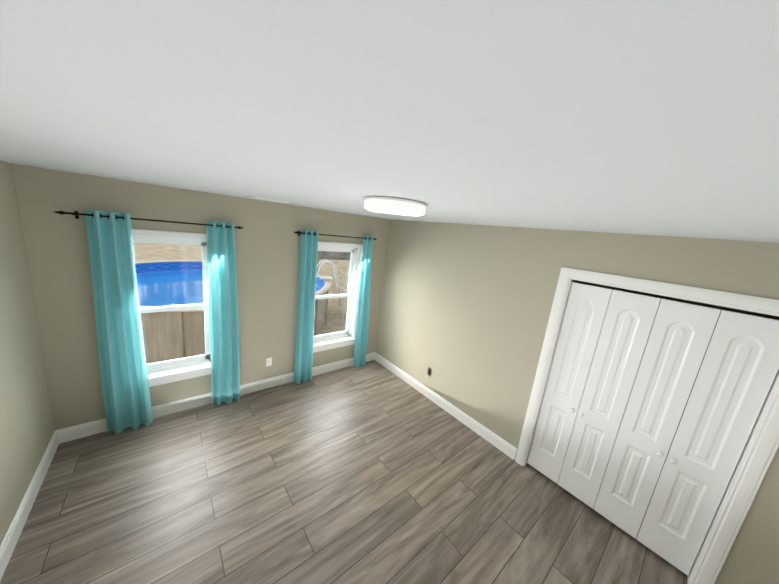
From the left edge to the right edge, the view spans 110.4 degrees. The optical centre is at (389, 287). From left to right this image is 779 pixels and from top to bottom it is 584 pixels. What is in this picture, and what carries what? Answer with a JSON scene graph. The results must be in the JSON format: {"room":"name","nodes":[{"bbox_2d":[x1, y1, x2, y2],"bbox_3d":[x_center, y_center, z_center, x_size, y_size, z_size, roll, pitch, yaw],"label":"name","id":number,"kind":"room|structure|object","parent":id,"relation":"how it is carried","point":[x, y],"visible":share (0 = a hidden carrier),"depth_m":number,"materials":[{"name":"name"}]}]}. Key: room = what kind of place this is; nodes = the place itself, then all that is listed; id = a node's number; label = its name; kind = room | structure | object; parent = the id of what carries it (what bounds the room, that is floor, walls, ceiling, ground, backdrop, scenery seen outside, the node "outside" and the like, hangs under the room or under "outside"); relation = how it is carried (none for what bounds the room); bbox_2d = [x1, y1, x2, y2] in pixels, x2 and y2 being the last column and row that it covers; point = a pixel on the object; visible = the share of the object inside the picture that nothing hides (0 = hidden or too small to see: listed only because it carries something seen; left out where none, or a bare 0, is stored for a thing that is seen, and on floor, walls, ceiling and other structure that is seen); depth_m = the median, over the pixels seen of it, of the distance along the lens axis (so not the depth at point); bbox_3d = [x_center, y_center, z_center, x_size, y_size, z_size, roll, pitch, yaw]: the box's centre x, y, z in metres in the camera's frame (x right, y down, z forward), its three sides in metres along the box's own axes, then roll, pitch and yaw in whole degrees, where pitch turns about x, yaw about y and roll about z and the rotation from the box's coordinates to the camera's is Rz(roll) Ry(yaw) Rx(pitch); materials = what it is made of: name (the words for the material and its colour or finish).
{"room":"empty bedroom","nodes":[
{"label":"empty bedroom","id":0,"kind":"room"},
{"bbox_2d":[0,160,54,545],"bbox_3d":[-1.606,0.766,0.561,0.140,2.440,4.470,-3,15,-39],"label":"wall","id":1,"kind":"structure","parent":0,"point":[27,429],"depth_m":1.96,"materials":[{"name":"paint"}]},
{"bbox_2d":[0,429,59,580],"bbox_3d":[-1.708,1.869,0.887,0.015,0.138,4.355,-3,15,-39],"label":"baseboard","id":2,"kind":"structure","parent":1,"relation":"attached to","point":[15,529],"depth_m":1.92,"materials":[{"name":"white paint"}]},
{"bbox_2d":[12,164,388,429],"bbox_3d":[-1.588,0.158,3.487,3.945,2.440,0.140,-3,15,-39],"label":"wall","id":3,"kind":"structure","parent":0,"point":[267,244],"depth_m":2.64,"materials":[{"name":"paint"}]},
{"bbox_2d":[55,209,242,434],"bbox_3d":[-2.256,0.368,2.790,1.362,2.145,0.154,-3,15,-39],"label":"curtains","id":4,"kind":"object","parent":3,"relation":"attached to","point":[124,377],"visible":1,"depth_m":2.64,"materials":[{"name":"teal fabric"}]},
{"bbox_2d":[132,228,210,386],"bbox_3d":[-2.316,0.222,2.875,0.886,1.636,0.177,-3,15,-39],"label":"window","id":5,"kind":"structure","parent":3,"relation":"in","point":[169,371],"depth_m":2.93,"materials":[{"name":"white paint"}]},
{"bbox_2d":[60,352,375,442],"bbox_3d":[-1.653,1.295,3.673,3.635,0.138,0.015,-3,15,-39],"label":"baseboard","id":6,"kind":"structure","parent":3,"relation":"attached to","point":[98,426],"depth_m":3.15,"materials":[{"name":"white paint"}]},
{"bbox_2d":[266,357,271,365],"bbox_3d":[-1.609,0.991,3.621,0.070,0.114,0.010,-3,15,-39],"label":"electrical outlet","id":7,"kind":"object","parent":3,"relation":"attached to","point":[268,361],"visible":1,"depth_m":3.62,"materials":[{"name":"white plastic"}]},
{"bbox_2d":[294,229,376,383],"bbox_3d":[-0.810,0.280,3.986,1.318,2.145,0.150,-3,15,-39],"label":"curtains","id":8,"kind":"object","parent":3,"relation":"attached to","point":[306,313],"visible":1,"depth_m":3.80,"materials":[{"name":"teal fabric"}]},
{"bbox_2d":[313,241,362,352],"bbox_3d":[-0.852,0.134,4.083,0.886,1.636,0.177,-3,15,-39],"label":"window","id":9,"kind":"structure","parent":3,"relation":"in","point":[328,341],"depth_m":4.20,"materials":[{"name":"white paint"}]},
{"bbox_2d":[0,360,687,583],"bbox_3d":[0.473,2.067,1.695,4.665,0.100,6.260,-3,15,-39],"label":"floor","id":10,"kind":"structure","parent":0,"point":[373,472],"depth_m":2.23,"materials":[{"name":"laminate"}]},
{"bbox_2d":[0,0,778,242],"bbox_3d":[0.750,-0.405,1.180,4.665,0.100,6.260,-3,15,-39],"label":"ceiling","id":11,"kind":"structure","parent":0,"point":[652,117],"depth_m":0.41,"materials":[{"name":"paint"}]},
{"bbox_2d":[248,196,290,202],"bbox_3d":[-1.242,-0.910,2.798,0.380,0.007,0.170,-3,15,-39],"label":"ceiling vent","id":12,"kind":"object","parent":11,"relation":"in","point":[268,199],"visible":1,"depth_m":2.76,"materials":[{"name":"white metal"}]},
{"bbox_2d":[364,196,426,215],"bbox_3d":[0.033,-0.499,1.675,0.392,0.072,0.392,-3,15,-39],"label":"ceiling light","id":13,"kind":"object","parent":11,"relation":"attached to","point":[393,205],"visible":1,"depth_m":1.52,"materials":[{"name":"white paint"}]},
{"bbox_2d":[375,220,778,583],"bbox_3d":[1.325,0.589,2.981,0.140,2.440,4.470,-3,15,-39],"label":"wall","id":14,"kind":"structure","parent":0,"point":[465,312],"depth_m":2.92,"materials":[{"name":"paint"}]},
{"bbox_2d":[376,353,516,459],"bbox_3d":[0.556,1.503,3.858,0.015,0.138,2.539,-3,15,-39],"label":"baseboard","id":15,"kind":"structure","parent":14,"relation":"attached to","point":[481,430],"depth_m":3.51,"materials":[{"name":"white paint"}]},
{"bbox_2d":[527,282,612,482],"bbox_3d":[1.646,0.931,2.550,0.077,1.950,0.290,-3,15,-39],"label":"closet door","id":16,"kind":"structure","parent":14,"relation":"in","point":[583,320],"depth_m":2.53,"materials":[{"name":"white paint"}]},
{"bbox_2d":[558,290,660,508],"bbox_3d":[1.831,0.997,2.331,0.077,1.950,0.290,-3,15,-39],"label":"closet door","id":17,"kind":"structure","parent":14,"relation":"in","point":[628,322],"depth_m":2.31,"materials":[{"name":"white paint"}]},
{"bbox_2d":[515,267,778,583],"bbox_3d":[1.956,1.023,2.248,0.140,2.030,1.220,-3,15,-39],"label":"door frame","id":18,"kind":"structure","parent":14,"relation":"attached to","point":[751,438],"depth_m":1.88,"materials":[{"name":"white paint"}]},
{"bbox_2d":[594,299,720,538],"bbox_3d":[2.015,1.063,2.112,0.077,1.950,0.290,-3,15,-39],"label":"closet door","id":19,"kind":"structure","parent":14,"relation":"in","point":[676,346],"depth_m":2.09,"materials":[{"name":"white paint"}]},
{"bbox_2d":[636,310,778,574],"bbox_3d":[2.200,1.130,1.893,0.077,1.950,0.290,-3,15,-39],"label":"closet door","id":20,"kind":"structure","parent":14,"relation":"in","point":[738,371],"depth_m":1.87,"materials":[{"name":"white paint"}]},
{"bbox_2d":[576,282,777,496],"bbox_3d":[2.291,0.805,2.464,0.670,2.440,2.020,-3,15,-39],"label":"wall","id":21,"kind":"structure","parent":0,"point":[694,381],"depth_m":2.50,"materials":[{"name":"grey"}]},
{"label":"outside","id":22,"kind":"structure","parent":0,"visible":0},
{"bbox_2d":[133,243,349,334],"bbox_3d":[-20.432,-6.267,31.694,90.000,1.360,68.440,-3,15,-39],"label":"ground","id":23,"kind":"structure","parent":22,"point":[195,250],"depth_m":14.01,"materials":[{"name":"brown soil"}]},
{"bbox_2d":[135,259,343,363],"bbox_3d":[-5.018,-0.008,8.414,7.142,2.078,6.680,-3,15,-39],"label":"pool","id":24,"kind":"object","parent":23,"relation":"on","point":[157,337],"depth_m":6.97,"materials":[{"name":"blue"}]},
{"bbox_2d":[319,251,350,259],"bbox_3d":[-12.022,-2.986,15.549,30.121,3.006,11.570,-3,15,-39],"label":"fence","id":25,"kind":"object","parent":23,"relation":"on","point":[328,255],"depth_m":15.94,"materials":[{"name":"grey wood"}]}
]}

